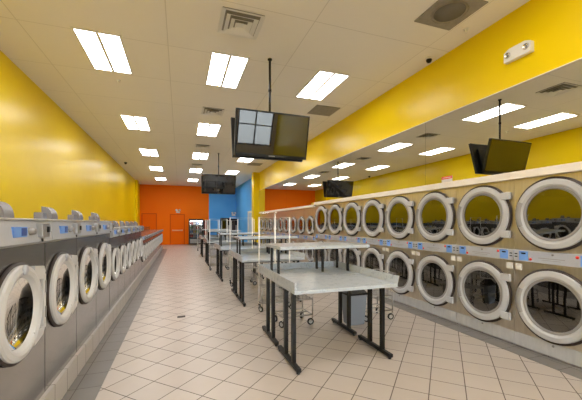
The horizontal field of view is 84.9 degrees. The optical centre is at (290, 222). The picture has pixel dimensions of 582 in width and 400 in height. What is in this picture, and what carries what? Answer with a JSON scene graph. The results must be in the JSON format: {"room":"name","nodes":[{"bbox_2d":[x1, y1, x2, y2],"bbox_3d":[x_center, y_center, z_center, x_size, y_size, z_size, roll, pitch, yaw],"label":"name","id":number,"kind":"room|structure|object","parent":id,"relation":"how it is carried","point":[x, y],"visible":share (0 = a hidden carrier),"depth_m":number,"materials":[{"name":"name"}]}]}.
{"room":"laundry","nodes":[
{"label":"laundry","id":0,"kind":"room"},
{"bbox_2d":[0,50,139,225],"bbox_3d":[-5.635,-0.550,8.360,0.270,4.100,27.500,0,0,-19],"label":"wall","id":1,"kind":"structure","parent":0,"point":[47,159],"depth_m":6.63,"materials":[{"name":"yellow paint"}]},
{"bbox_2d":[140,184,235,244],"bbox_3d":[-6.675,-0.550,22.613,7.700,4.100,0.100,0,0,-19],"label":"wall","id":2,"kind":"structure","parent":0,"point":[163,200],"depth_m":22.29,"materials":[{"name":"orange paint"}]},
{"bbox_2d":[141,213,156,228],"bbox_3d":[-9.585,0.420,21.496,0.950,2.160,0.091,0,0,-19],"label":"door","id":3,"kind":"structure","parent":2,"relation":"in","point":[147,219],"depth_m":21.52,"materials":[{"name":"orange paint"}]},
{"bbox_2d":[170,214,184,244],"bbox_3d":[-7.888,0.440,22.084,0.980,2.120,0.099,0,0,-19],"label":"door","id":4,"kind":"structure","parent":2,"relation":"in","point":[177,221],"depth_m":22.11,"materials":[{"name":"orange paint"}]},
{"bbox_2d":[236,178,251,241],"bbox_3d":[-2.757,-0.550,19.959,0.150,4.100,7.495,0,0,-19],"label":"wall","id":5,"kind":"structure","parent":0,"point":[244,191],"depth_m":20.69,"materials":[{"name":"blue paint"}]},
{"bbox_2d":[248,211,251,241],"bbox_3d":[-2.393,0.400,18.548,0.091,2.200,1.240,0,0,-19],"label":"door","id":6,"kind":"structure","parent":5,"relation":"in","point":[249,212],"depth_m":18.54,"materials":[{"name":"white paint"}]},
{"bbox_2d":[0,0,529,186],"bbox_3d":[-2.167,-2.650,9.623,7.750,0.100,27.600,0,0,-19],"label":"ceiling","id":7,"kind":"structure","parent":0,"point":[169,44],"depth_m":5.09,"materials":[{"name":"tile"}]},
{"bbox_2d":[70,26,132,74],"bbox_3d":[-2.836,-2.592,4.878,0.600,0.013,1.220,0,0,-19],"label":"recessed light","id":8,"kind":"object","parent":7,"relation":"in","point":[105,51],"visible":1,"depth_m":4.78,"materials":[{"name":"white paint"}]},
{"bbox_2d":[119,114,150,130],"bbox_3d":[-4.026,-2.592,8.286,0.600,0.013,1.220,0,0,-19],"label":"recessed light","id":9,"kind":"object","parent":7,"relation":"in","point":[131,122],"visible":1,"depth_m":8.20,"materials":[{"name":"white paint"}]},
{"bbox_2d":[138,148,158,156],"bbox_3d":[-5.229,-2.592,11.732,0.600,0.013,1.220,0,0,-19],"label":"recessed light","id":10,"kind":"object","parent":7,"relation":"in","point":[145,152],"visible":1,"depth_m":11.69,"materials":[{"name":"white paint"}]},
{"bbox_2d":[148,166,163,170],"bbox_3d":[-6.431,-2.592,15.178,0.600,0.013,1.220,0,0,-19],"label":"recessed light","id":11,"kind":"object","parent":7,"relation":"in","point":[153,168],"visible":1,"depth_m":15.12,"materials":[{"name":"white paint"}]},
{"bbox_2d":[189,168,202,172],"bbox_3d":[-4.723,-2.592,15.775,0.600,0.013,1.220,0,0,-19],"label":"recessed light","id":12,"kind":"object","parent":7,"relation":"in","point":[192,170],"visible":1,"depth_m":15.70,"materials":[{"name":"white paint"}]},
{"bbox_2d":[192,152,209,159],"bbox_3d":[-3.520,-2.592,12.329,0.600,0.013,1.220,0,0,-19],"label":"recessed light","id":13,"kind":"object","parent":7,"relation":"in","point":[195,155],"visible":1,"depth_m":12.21,"materials":[{"name":"white paint"}]},
{"bbox_2d":[195,144,209,148],"bbox_3d":[-2.995,-2.576,10.764,0.500,0.046,0.500,0,0,-19],"label":"ceiling vent","id":14,"kind":"object","parent":7,"relation":"in","point":[196,145],"visible":1,"depth_m":10.72,"materials":[{"name":"beige metal"}]},
{"bbox_2d":[196,122,220,136],"bbox_3d":[-2.317,-2.592,8.883,0.600,0.013,1.220,0,0,-19],"label":"recessed light","id":15,"kind":"object","parent":7,"relation":"in","point":[203,129],"visible":1,"depth_m":8.81,"materials":[{"name":"white paint"}]},
{"bbox_2d":[201,107,224,116],"bbox_3d":[-1.825,-2.576,7.413,0.500,0.046,0.500,0,0,-19],"label":"ceiling vent","id":16,"kind":"object","parent":7,"relation":"in","point":[205,110],"visible":1,"depth_m":7.39,"materials":[{"name":"beige metal"}]},
{"bbox_2d":[205,51,249,88],"bbox_3d":[-1.127,-2.592,5.474,0.600,0.013,1.220,0,0,-19],"label":"recessed light","id":17,"kind":"object","parent":7,"relation":"in","point":[225,70],"visible":1,"depth_m":5.37,"materials":[{"name":"white paint"}]},
{"bbox_2d":[225,170,239,174],"bbox_3d":[-3.033,-2.592,16.365,0.600,0.013,1.220,0,0,-19],"label":"recessed light","id":18,"kind":"object","parent":7,"relation":"in","point":[228,171],"visible":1,"depth_m":16.32,"materials":[{"name":"white paint"}]},
{"bbox_2d":[217,6,265,39],"bbox_3d":[-0.658,-2.576,4.145,0.540,0.046,0.540,0,0,-19],"label":"ceiling vent","id":19,"kind":"object","parent":7,"relation":"in","point":[234,22],"visible":1,"depth_m":4.12,"materials":[{"name":"beige metal"}]},
{"bbox_2d":[236,158,253,161],"bbox_3d":[-1.830,-2.592,12.919,0.600,0.013,1.220,0,0,-19],"label":"recessed light","id":20,"kind":"object","parent":7,"relation":"in","point":[239,159],"visible":0.6,"depth_m":13.19,"materials":[{"name":"white paint"}]},
{"bbox_2d":[268,58,271,111],"bbox_3d":[-0.335,-1.895,5.041,0.500,1.409,0.090,0,0,-19],"label":"pole","id":21,"kind":"object","parent":7,"relation":"attached to","point":[269,59],"visible":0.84,"depth_m":5.02,"materials":[{"name":"black metal"}]},
{"bbox_2d":[231,117,302,161],"bbox_3d":[-0.386,-1.351,5.186,1.160,0.663,0.213,0,0,-19],"label":"television","id":22,"kind":"object","parent":21,"relation":"attached to","point":[232,118],"visible":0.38,"depth_m":5.03,"materials":[{"name":"black plastic"}]},
{"bbox_2d":[234,108,309,159],"bbox_3d":[-0.285,-1.351,4.896,1.160,0.663,0.213,0,0,-19],"label":"television","id":23,"kind":"object","parent":21,"relation":"attached to","point":[258,133],"visible":1,"depth_m":4.86,"materials":[{"name":"black plastic"}]},
{"bbox_2d":[295,70,350,100],"bbox_3d":[0.563,-2.592,6.064,0.600,0.013,1.220,0,0,-19],"label":"recessed light","id":24,"kind":"object","parent":7,"relation":"in","point":[322,83],"visible":1,"depth_m":5.99,"materials":[{"name":"white paint"}]},
{"bbox_2d":[307,105,339,115],"bbox_3d":[0.750,-2.594,7.348,0.580,0.011,0.580,0,0,-19],"label":"ceiling vent","id":25,"kind":"object","parent":7,"relation":"in","point":[323,110],"visible":1,"depth_m":7.32,"materials":[{"name":"grey metal"}]},
{"bbox_2d":[425,56,432,62],"bbox_3d":[2.172,-2.558,5.005,0.120,0.081,0.120,0,0,-19],"label":"security camera","id":26,"kind":"object","parent":7,"relation":"attached to","point":[428,59],"visible":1,"depth_m":4.97,"materials":[{"name":"black plastic"}]},
{"bbox_2d":[414,0,487,29],"bbox_3d":[1.950,-2.591,3.911,0.580,0.017,0.580,0,0,-19],"label":"ceiling vent","id":27,"kind":"object","parent":7,"relation":"in","point":[443,14],"visible":1,"depth_m":3.91,"materials":[{"name":"grey metal"}]},
{"bbox_3d":[-2.704,-1.935,11.872,0.500,1.329,0.090,0,0,-19],"label":"tv mount","id":28,"kind":"object","parent":7,"relation":"attached to","visible":0},
{"bbox_2d":[202,174,235,193],"bbox_3d":[-2.653,-1.431,11.727,1.220,0.687,0.218,0,0,-19],"label":"television","id":29,"kind":"object","parent":28,"relation":"attached to","point":[211,183],"visible":1,"depth_m":11.70,"materials":[{"name":"black plastic"}]},
{"bbox_2d":[95,244,581,399],"bbox_3d":[-2.167,1.550,9.623,7.750,0.100,27.600,0,0,-19],"label":"floor","id":30,"kind":"structure","parent":0,"point":[220,349],"depth_m":3.57,"materials":[{"name":"tile"}]},
{"bbox_2d":[39,246,162,399],"bbox_3d":[-4.240,1.400,6.840,1.599,0.200,23.690,0,0,-19],"label":"trim","id":31,"kind":"structure","parent":30,"relation":"on","point":[64,380],"depth_m":3.46,"materials":[{"name":"tile"}]},
{"bbox_2d":[0,201,51,399],"bbox_3d":[-2.127,0.579,1.943,0.945,1.442,0.782,0,0,-19],"label":"washing machine","id":32,"kind":"object","parent":31,"relation":"on","point":[23,282],"visible":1,"depth_m":2.09,"materials":[{"name":"metal"}]},
{"bbox_2d":[34,206,81,390],"bbox_3d":[-2.387,0.579,2.689,0.945,1.442,0.782,0,0,-19],"label":"washing machine","id":33,"kind":"object","parent":31,"relation":"on","point":[61,259],"visible":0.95,"depth_m":2.76,"materials":[{"name":"metal"}]},
{"bbox_2d":[67,210,100,351],"bbox_3d":[-2.647,0.579,3.434,0.945,1.442,0.782,0,0,-19],"label":"washing machine","id":34,"kind":"object","parent":31,"relation":"on","point":[86,251],"visible":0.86,"depth_m":3.49,"materials":[{"name":"metal"}]},
{"bbox_2d":[89,212,113,327],"bbox_3d":[-2.908,0.579,4.180,0.945,1.442,0.782,0,0,-19],"label":"washing machine","id":35,"kind":"object","parent":31,"relation":"on","point":[103,246],"visible":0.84,"depth_m":4.26,"materials":[{"name":"metal"}]},
{"bbox_2d":[104,220,121,310],"bbox_3d":[-3.151,0.629,4.879,0.945,1.342,0.672,0,0,-19],"label":"washing machine","id":36,"kind":"object","parent":31,"relation":"on","point":[117,231],"visible":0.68,"depth_m":4.96,"materials":[{"name":"metal"}]},
{"bbox_2d":[113,221,127,299],"bbox_3d":[-3.376,0.629,5.521,0.945,1.342,0.672,0,0,-19],"label":"washing machine","id":37,"kind":"object","parent":31,"relation":"on","point":[121,239],"visible":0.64,"depth_m":5.64,"materials":[{"name":"metal"}]},
{"bbox_2d":[119,221,133,290],"bbox_3d":[-3.600,0.629,6.163,0.945,1.342,0.672,0,0,-19],"label":"washing machine","id":38,"kind":"object","parent":31,"relation":"on","point":[128,244],"visible":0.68,"depth_m":6.29,"materials":[{"name":"metal"}]},
{"bbox_2d":[125,221,137,284],"bbox_3d":[-3.824,0.629,6.805,0.945,1.342,0.672,0,0,-19],"label":"washing machine","id":39,"kind":"object","parent":31,"relation":"on","point":[127,223],"visible":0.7,"depth_m":6.88,"materials":[{"name":"metal"}]},
{"bbox_2d":[130,221,140,279],"bbox_3d":[-4.048,0.629,7.447,0.945,1.342,0.672,0,0,-19],"label":"washing machine","id":40,"kind":"object","parent":31,"relation":"on","point":[136,239],"visible":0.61,"depth_m":7.53,"materials":[{"name":"metal"}]},
{"bbox_2d":[134,221,143,274],"bbox_3d":[-4.272,0.629,8.089,0.945,1.342,0.672,0,0,-19],"label":"washing machine","id":41,"kind":"object","parent":31,"relation":"on","point":[135,223],"visible":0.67,"depth_m":8.15,"materials":[{"name":"metal"}]},
{"bbox_2d":[141,235,146,270],"bbox_3d":[-4.498,0.750,8.737,0.945,1.100,0.675,0,0,-19],"label":"washing machine","id":42,"kind":"object","parent":31,"relation":"on","point":[143,237],"visible":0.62,"depth_m":8.80,"materials":[{"name":"metal"}]},
{"bbox_2d":[141,235,148,266],"bbox_3d":[-4.723,0.750,9.382,0.945,1.100,0.675,0,0,-19],"label":"washing machine","id":43,"kind":"object","parent":31,"relation":"on","point":[147,236],"visible":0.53,"depth_m":9.57,"materials":[{"name":"metal"}]},
{"bbox_2d":[141,234,150,264],"bbox_3d":[-4.948,0.750,10.027,0.945,1.100,0.675,0,0,-19],"label":"washing machine","id":44,"kind":"object","parent":31,"relation":"on","point":[147,242],"visible":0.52,"depth_m":10.04,"materials":[{"name":"metal"}]},
{"bbox_2d":[141,233,152,261],"bbox_3d":[-5.173,0.750,10.672,0.945,1.100,0.675,0,0,-19],"label":"washing machine","id":45,"kind":"object","parent":31,"relation":"on","point":[149,241],"visible":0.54,"depth_m":10.82,"materials":[{"name":"metal"}]},
{"bbox_2d":[141,232,154,256],"bbox_3d":[-5.624,0.750,11.961,0.945,1.100,0.675,0,0,-19],"label":"washing machine","id":46,"kind":"object","parent":31,"relation":"on","point":[141,232],"visible":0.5,"depth_m":12.04,"materials":[{"name":"metal"}]},
{"bbox_2d":[150,233,153,259],"bbox_3d":[-5.399,0.750,11.317,0.945,1.100,0.675,0,0,-19],"label":"washing machine","id":47,"kind":"object","parent":31,"relation":"on","point":[151,240],"visible":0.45,"depth_m":11.51,"materials":[{"name":"metal"}]},
{"bbox_2d":[61,249,166,399],"bbox_3d":[-3.358,1.499,7.148,0.270,0.002,23.690,0,0,-19],"label":"trim","id":48,"kind":"structure","parent":30,"relation":"on","point":[87,385],"depth_m":3.77,"materials":[{"name":"tile"}]},
{"bbox_2d":[189,219,202,243],"bbox_3d":[-6.619,0.585,22.150,0.940,1.730,0.772,0,0,-19],"label":"cooler","id":49,"kind":"object","parent":30,"relation":"on","point":[192,240],"visible":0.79,"depth_m":21.92,"materials":[{"name":"black metal"}]},
{"bbox_2d":[190,239,200,242],"bbox_3d":[-6.513,1.240,21.843,0.800,0.280,0.019,0,0,-19],"label":"grille","id":50,"kind":"object","parent":49,"relation":"attached to","point":[191,240],"depth_m":21.80,"materials":[{"name":"grey"}]},
{"bbox_2d":[197,221,204,250],"bbox_3d":[-4.802,0.682,17.388,0.647,1.634,0.504,0,0,-19],"label":"cart","id":51,"kind":"object","parent":30,"relation":"on","point":[197,221],"visible":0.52,"depth_m":17.49,"materials":[{"name":"silver metal"}]},
{"bbox_2d":[203,220,208,244],"bbox_3d":[-5.970,0.650,22.384,0.360,1.700,0.758,0,0,-19],"label":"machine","id":52,"kind":"object","parent":30,"relation":"on","point":[207,222],"visible":0.41,"depth_m":22.05,"materials":[{"name":"white metal"}]},
{"bbox_2d":[205,220,219,258],"bbox_3d":[-3.258,0.682,13.267,0.647,1.634,0.504,0,0,-19],"label":"cart","id":53,"kind":"object","parent":30,"relation":"on","point":[205,220],"visible":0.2,"depth_m":13.36,"materials":[{"name":"silver metal"}]},
{"bbox_2d":[199,235,226,253],"bbox_3d":[-3.712,1.040,15.159,1.222,0.920,0.750,0,0,-19],"label":"folding table","id":54,"kind":"object","parent":30,"relation":"on","point":[199,235],"visible":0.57,"depth_m":15.38,"materials":[{"name":"black paint"}]},
{"bbox_2d":[201,229,229,236],"bbox_3d":[-3.609,0.476,15.179,1.250,0.375,0.720,0,0,-19],"label":"shelf","id":55,"kind":"object","parent":54,"relation":"on","point":[203,230],"visible":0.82,"depth_m":14.91,"materials":[{"name":"black paint"}]},
{"bbox_2d":[200,235,228,256],"bbox_3d":[-3.462,1.040,14.441,1.222,0.920,0.750,0,0,-19],"label":"folding table","id":56,"kind":"object","parent":30,"relation":"on","point":[227,236],"visible":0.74,"depth_m":14.46,"materials":[{"name":"black paint"}]},
{"bbox_2d":[208,219,228,270],"bbox_3d":[-2.331,0.682,10.307,0.647,1.634,0.504,0,0,-19],"label":"cart","id":57,"kind":"object","parent":30,"relation":"on","point":[209,244],"visible":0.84,"depth_m":10.40,"materials":[{"name":"silver metal"}]},
{"bbox_2d":[208,244,228,256],"bbox_3d":[-2.329,0.888,10.308,0.643,0.389,0.504,0,0,-19],"label":"wire basket","id":58,"kind":"object","parent":57,"relation":"on","point":[210,253],"depth_m":10.36,"materials":[{"name":"silver metal"}]},
{"bbox_2d":[204,237,234,261],"bbox_3d":[-2.723,1.040,12.326,1.222,0.920,0.750,0,0,-19],"label":"folding table","id":59,"kind":"object","parent":30,"relation":"on","point":[232,238],"visible":0.41,"depth_m":12.19,"materials":[{"name":"black paint"}]},
{"bbox_2d":[206,230,240,240],"bbox_3d":[-2.620,0.476,12.346,1.250,0.375,0.720,0,0,-19],"label":"shelf","id":60,"kind":"object","parent":59,"relation":"on","point":[225,231],"visible":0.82,"depth_m":12.25,"materials":[{"name":"black paint"}]},
{"bbox_2d":[205,239,238,265],"bbox_3d":[-2.473,1.040,11.609,1.222,0.920,0.750,0,0,-19],"label":"folding table","id":61,"kind":"object","parent":30,"relation":"on","point":[206,241],"visible":0.44,"depth_m":11.26,"materials":[{"name":"black paint"}]},
{"bbox_2d":[220,218,229,236],"bbox_3d":[-4.734,0.570,22.816,0.600,1.860,0.758,0,0,-19],"label":"vending machine","id":62,"kind":"object","parent":30,"relation":"on","point":[224,224],"visible":0.36,"depth_m":22.48,"materials":[{"name":"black metal"}]},
{"bbox_2d":[231,219,236,236],"bbox_3d":[-4.195,0.600,23.003,0.500,1.800,0.758,0,0,-19],"label":"vending machine","id":63,"kind":"object","parent":30,"relation":"on","point":[234,223],"visible":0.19,"depth_m":22.66,"materials":[{"name":"black metal"}]},
{"bbox_2d":[214,242,257,275],"bbox_3d":[-1.593,1.040,9.331,1.222,0.920,0.750,0,0,-19],"label":"folding table","id":64,"kind":"object","parent":30,"relation":"on","point":[224,244],"visible":0.45,"depth_m":9.40,"materials":[{"name":"black paint"}]},
{"bbox_2d":[217,232,263,245],"bbox_3d":[-1.490,0.476,9.351,1.250,0.375,0.720,0,0,-19],"label":"shelf","id":65,"kind":"object","parent":64,"relation":"on","point":[237,233],"visible":0.74,"depth_m":9.09,"materials":[{"name":"black paint"}]},
{"bbox_2d":[217,243,265,281],"bbox_3d":[-1.343,1.040,8.614,1.222,0.920,0.750,0,0,-19],"label":"folding table","id":66,"kind":"object","parent":30,"relation":"on","point":[219,247],"visible":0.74,"depth_m":8.48,"materials":[{"name":"black paint"}]},
{"bbox_2d":[228,218,256,286],"bbox_3d":[-1.179,0.682,7.764,0.647,1.634,0.504,0,0,-19],"label":"cart","id":67,"kind":"object","parent":30,"relation":"on","point":[247,266],"visible":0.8,"depth_m":7.87,"materials":[{"name":"silver metal"}]},
{"bbox_2d":[228,251,256,267],"bbox_3d":[-1.176,0.888,7.765,0.643,0.389,0.504,0,0,-19],"label":"wire basket","id":68,"kind":"object","parent":67,"relation":"on","point":[247,266],"depth_m":7.86,"materials":[{"name":"silver metal"}]},
{"bbox_2d":[229,248,291,296],"bbox_3d":[-0.670,1.040,6.900,1.222,0.920,0.750,0,0,-19],"label":"folding table","id":69,"kind":"object","parent":30,"relation":"on","point":[244,252],"visible":0.56,"depth_m":6.77,"materials":[{"name":"black paint"}]},
{"bbox_2d":[234,235,297,254],"bbox_3d":[-0.567,0.476,6.920,1.250,0.375,0.720,0,0,-19],"label":"shelf","id":70,"kind":"object","parent":69,"relation":"on","point":[267,238],"visible":0.87,"depth_m":6.76,"materials":[{"name":"black paint"}]},
{"bbox_2d":[260,213,263,243],"bbox_3d":[-1.113,0.501,16.145,0.860,1.973,0.787,0,0,-19],"label":"dryer","id":71,"kind":"object","parent":30,"relation":"on","point":[261,214],"visible":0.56,"depth_m":15.93,"materials":[{"name":"metal"}]},
{"bbox_2d":[263,213,267,243],"bbox_3d":[-0.853,0.501,15.399,0.860,1.973,0.787,0,0,-19],"label":"dryer","id":72,"kind":"object","parent":30,"relation":"on","point":[265,224],"visible":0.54,"depth_m":15.25,"materials":[{"name":"metal"}]},
{"bbox_2d":[235,250,305,306],"bbox_3d":[-0.420,1.040,6.182,1.222,0.920,0.750,0,0,-19],"label":"folding table","id":73,"kind":"object","parent":30,"relation":"on","point":[294,256],"visible":0.65,"depth_m":6.05,"materials":[{"name":"black paint"}]},
{"bbox_2d":[268,212,272,242],"bbox_3d":[-0.592,0.501,14.653,0.860,1.973,0.787,0,0,-19],"label":"dryer","id":74,"kind":"object","parent":30,"relation":"on","point":[270,214],"visible":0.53,"depth_m":14.42,"materials":[{"name":"metal"}]},
{"bbox_2d":[272,212,277,242],"bbox_3d":[-0.332,0.501,13.908,0.860,1.973,0.787,0,0,-19],"label":"dryer","id":75,"kind":"object","parent":30,"relation":"on","point":[273,212],"visible":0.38,"depth_m":13.61,"materials":[{"name":"metal"}]},
{"bbox_2d":[257,217,293,311],"bbox_3d":[-0.259,0.697,5.523,0.646,1.604,0.305,0,0,-19],"label":"cart","id":76,"kind":"object","parent":30,"relation":"on","point":[260,284],"visible":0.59,"depth_m":5.53,"materials":[{"name":"silver metal"}]},
{"bbox_2d":[257,261,293,286],"bbox_3d":[-0.257,0.888,5.524,0.641,0.389,0.305,0,0,-19],"label":"wire basket","id":77,"kind":"object","parent":76,"relation":"on","point":[260,284],"depth_m":5.53,"materials":[{"name":"silver metal"}]},
{"bbox_2d":[277,211,283,242],"bbox_3d":[-0.071,0.501,13.162,0.860,1.973,0.787,0,0,-19],"label":"dryer","id":78,"kind":"object","parent":30,"relation":"on","point":[280,213],"visible":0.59,"depth_m":12.96,"materials":[{"name":"metal"}]},
{"bbox_2d":[283,210,289,242],"bbox_3d":[0.189,0.501,12.416,0.860,1.973,0.787,0,0,-19],"label":"dryer","id":79,"kind":"object","parent":30,"relation":"on","point":[287,212],"visible":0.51,"depth_m":12.24,"materials":[{"name":"metal"}]},
{"bbox_2d":[274,212,313,327],"bbox_3d":[0.034,0.665,4.777,0.548,1.668,0.444,0,0,-22],"label":"cart","id":80,"kind":"object","parent":30,"relation":"on","point":[310,321],"visible":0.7,"depth_m":4.78,"materials":[{"name":"silver metal"}]},
{"bbox_2d":[275,285,311,299],"bbox_3d":[0.036,0.948,4.778,0.543,0.349,0.444,0,0,-22],"label":"wire basket","id":81,"kind":"object","parent":80,"relation":"on","point":[276,289],"depth_m":4.76,"materials":[{"name":"silver metal"}]},
{"bbox_2d":[290,209,297,262],"bbox_3d":[0.449,0.501,11.670,0.860,1.973,0.787,0,0,-19],"label":"dryer","id":82,"kind":"object","parent":30,"relation":"on","point":[293,213],"visible":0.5,"depth_m":11.47,"materials":[{"name":"metal"}]},
{"bbox_2d":[297,208,305,261],"bbox_3d":[0.710,0.501,10.924,0.860,1.973,0.787,0,0,-19],"label":"dryer","id":83,"kind":"object","parent":30,"relation":"on","point":[301,224],"visible":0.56,"depth_m":10.72,"materials":[{"name":"metal"}]},
{"bbox_2d":[258,261,360,346],"bbox_3d":[0.238,1.040,4.357,1.222,0.920,0.750,0,0,-19],"label":"folding table","id":84,"kind":"object","parent":30,"relation":"on","point":[300,269],"visible":0.93,"depth_m":4.34,"materials":[{"name":"laminate"}]},
{"bbox_2d":[265,242,369,273],"bbox_3d":[0.342,0.476,4.377,1.250,0.375,0.720,0,0,-19],"label":"shelf","id":85,"kind":"object","parent":84,"relation":"on","point":[316,246],"visible":0.98,"depth_m":4.27,"materials":[{"name":"laminate"}]},
{"bbox_2d":[306,207,315,261],"bbox_3d":[0.970,0.501,10.178,0.860,1.973,0.787,0,0,-19],"label":"dryer","id":86,"kind":"object","parent":30,"relation":"on","point":[310,212],"visible":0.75,"depth_m":9.99,"materials":[{"name":"metal"}]},
{"bbox_2d":[314,201,327,261],"bbox_3d":[1.244,0.431,9.389,0.862,2.113,0.869,0,0,-19],"label":"dryer","id":87,"kind":"object","parent":30,"relation":"on","point":[321,235],"visible":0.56,"depth_m":9.21,"materials":[{"name":"metal"}]},
{"bbox_2d":[326,198,342,261],"bbox_3d":[1.531,0.431,8.568,0.862,2.113,0.869,0,0,-19],"label":"dryer","id":88,"kind":"object","parent":30,"relation":"on","point":[335,209],"visible":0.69,"depth_m":8.40,"materials":[{"name":"metal"}]},
{"bbox_2d":[273,267,398,374],"bbox_3d":[0.489,1.040,3.639,1.222,0.920,0.750,0,0,-19],"label":"folding table","id":89,"kind":"object","parent":30,"relation":"on","point":[369,279],"visible":1,"depth_m":3.52,"materials":[{"name":"laminate"}]},
{"bbox_2d":[341,195,361,266],"bbox_3d":[1.817,0.431,7.747,0.862,2.113,0.869,0,0,-19],"label":"dryer","id":90,"kind":"object","parent":30,"relation":"on","point":[352,210],"visible":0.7,"depth_m":7.53,"materials":[{"name":"metal"}]},
{"bbox_2d":[342,290,366,325],"bbox_3d":[0.942,1.210,4.767,0.320,0.580,0.256,0,0,-19],"label":"trash bin","id":91,"kind":"object","parent":30,"relation":"on","point":[358,297],"visible":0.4,"depth_m":4.68,"materials":[{"name":"grey plastic"}]},
{"bbox_2d":[360,192,385,294],"bbox_3d":[2.104,0.431,6.925,0.862,2.113,0.869,0,0,-19],"label":"dryer","id":92,"kind":"object","parent":30,"relation":"on","point":[373,208],"visible":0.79,"depth_m":6.71,"materials":[{"name":"metal"}]},
{"bbox_2d":[365,269,395,321],"bbox_3d":[1.302,1.136,5.061,0.528,0.726,0.484,0,0,-19],"label":"cart","id":93,"kind":"object","parent":30,"relation":"on","point":[390,316],"visible":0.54,"depth_m":4.94,"materials":[{"name":"silver metal"}]},
{"bbox_2d":[365,269,395,295],"bbox_3d":[1.304,0.948,5.061,0.523,0.349,0.484,0,0,-19],"label":"wire basket","id":94,"kind":"object","parent":93,"relation":"on","point":[377,291],"depth_m":4.97,"materials":[{"name":"silver metal"}]},
{"bbox_2d":[383,187,415,307],"bbox_3d":[2.391,0.431,6.104,0.862,2.113,0.869,0,0,-19],"label":"dryer","id":95,"kind":"object","parent":30,"relation":"on","point":[400,222],"visible":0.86,"depth_m":5.87,"materials":[{"name":"metal"}]},
{"bbox_2d":[283,261,581,379],"bbox_3d":[1.577,1.499,6.906,0.270,0.002,19.980,0,0,-19],"label":"trim","id":96,"kind":"structure","parent":30,"relation":"on","point":[574,371],"depth_m":3.99,"materials":[{"name":"tile"}]},
{"bbox_2d":[413,181,456,321],"bbox_3d":[2.678,0.431,5.283,0.862,2.113,0.869,0,0,-19],"label":"dryer","id":97,"kind":"object","parent":30,"relation":"on","point":[436,210],"visible":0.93,"depth_m":5.07,"materials":[{"name":"metal"}]},
{"bbox_2d":[453,172,513,342],"bbox_3d":[2.964,0.431,4.461,0.862,2.113,0.869,0,0,-19],"label":"dryer","id":98,"kind":"object","parent":30,"relation":"on","point":[485,212],"visible":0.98,"depth_m":4.25,"materials":[{"name":"metal"}]},
{"bbox_2d":[511,161,581,367],"bbox_3d":[3.251,0.431,3.640,0.862,2.113,0.869,0,0,-19],"label":"dryer","id":99,"kind":"object","parent":30,"relation":"on","point":[547,209],"visible":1,"depth_m":3.53,"materials":[{"name":"metal"}]},
{"bbox_2d":[259,0,581,208],"bbox_3d":[2.205,-1.573,7.125,1.140,2.055,20.000,0,0,-19],"label":"wall","id":100,"kind":"structure","parent":0,"point":[474,70],"depth_m":4.62,"materials":[{"name":"yellow paint"}]},
{"bbox_2d":[252,172,259,241],"bbox_3d":[-1.825,-0.550,16.532,0.350,4.100,0.420,0,0,-19],"label":"trim","id":101,"kind":"structure","parent":100,"relation":"attached to","point":[255,175],"depth_m":16.33,"materials":[{"name":"yellow paint"}]},
{"bbox_2d":[259,186,269,211],"bbox_3d":[-1.284,-1.117,15.437,0.049,1.104,1.992,0,0,-19],"label":"wall mirror","id":102,"kind":"object","parent":100,"relation":"attached to","point":[264,194],"visible":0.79,"depth_m":15.35,"materials":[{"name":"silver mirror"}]},
{"bbox_2d":[270,180,285,210],"bbox_3d":[-0.555,-1.117,13.348,0.049,1.104,2.427,0,0,-19],"label":"wall mirror","id":103,"kind":"object","parent":100,"relation":"attached to","point":[277,191],"visible":0.86,"depth_m":13.16,"materials":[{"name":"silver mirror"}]},
{"bbox_2d":[259,205,315,213],"bbox_3d":[-0.449,-0.523,13.024,0.061,0.074,7.109,0,0,-19],"label":"trim","id":104,"kind":"structure","parent":100,"relation":"attached to","point":[307,206],"depth_m":11.70,"materials":[{"name":"beige"}]},
{"bbox_2d":[286,170,312,207],"bbox_3d":[0.247,-1.117,11.049,0.049,1.104,2.437,0,0,-19],"label":"wall mirror","id":105,"kind":"object","parent":100,"relation":"attached to","point":[298,187],"visible":0.86,"depth_m":10.85,"materials":[{"name":"clear mirror"}]},
{"bbox_2d":[311,153,350,202],"bbox_3d":[1.051,-1.147,8.745,0.049,1.043,2.437,0,0,-19],"label":"wall mirror","id":106,"kind":"object","parent":100,"relation":"attached to","point":[331,180],"visible":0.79,"depth_m":8.50,"materials":[{"name":"clear mirror"}]},
{"bbox_2d":[351,123,425,196],"bbox_3d":[1.855,-1.147,6.441,0.049,1.043,2.437,0,0,-19],"label":"wall mirror","id":107,"kind":"object","parent":100,"relation":"attached to","point":[398,161],"visible":0.86,"depth_m":6.13,"materials":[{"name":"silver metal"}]},
{"bbox_2d":[261,58,581,189],"bbox_3d":[1.679,-1.675,6.946,0.052,0.010,19.989,0,0,-19],"label":"trim","id":108,"kind":"structure","parent":100,"relation":"attached to","point":[579,58],"depth_m":4.48,"materials":[{"name":"beige"}]},
{"bbox_2d":[426,59,581,184],"bbox_3d":[2.659,-1.147,4.138,0.049,1.043,2.437,0,0,-19],"label":"wall mirror","id":109,"kind":"object","parent":100,"relation":"attached to","point":[536,122],"visible":0.89,"depth_m":3.90,"materials":[{"name":"mirror"}]},
{"bbox_2d":[442,176,451,182],"bbox_3d":[2.378,-0.669,4.855,0.006,0.085,0.200,0,0,-19],"label":"notice","id":110,"kind":"object","parent":109,"relation":"attached to","point":[447,178],"visible":1,"depth_m":4.84,"materials":[{"name":"white"}]},
{"bbox_2d":[504,40,533,63],"bbox_3d":[2.716,-2.055,3.808,0.078,0.150,0.320,0,0,-19],"label":"emergency light","id":111,"kind":"object","parent":100,"relation":"attached to","point":[526,47],"visible":1,"depth_m":3.78,"materials":[{"name":"white plastic"}]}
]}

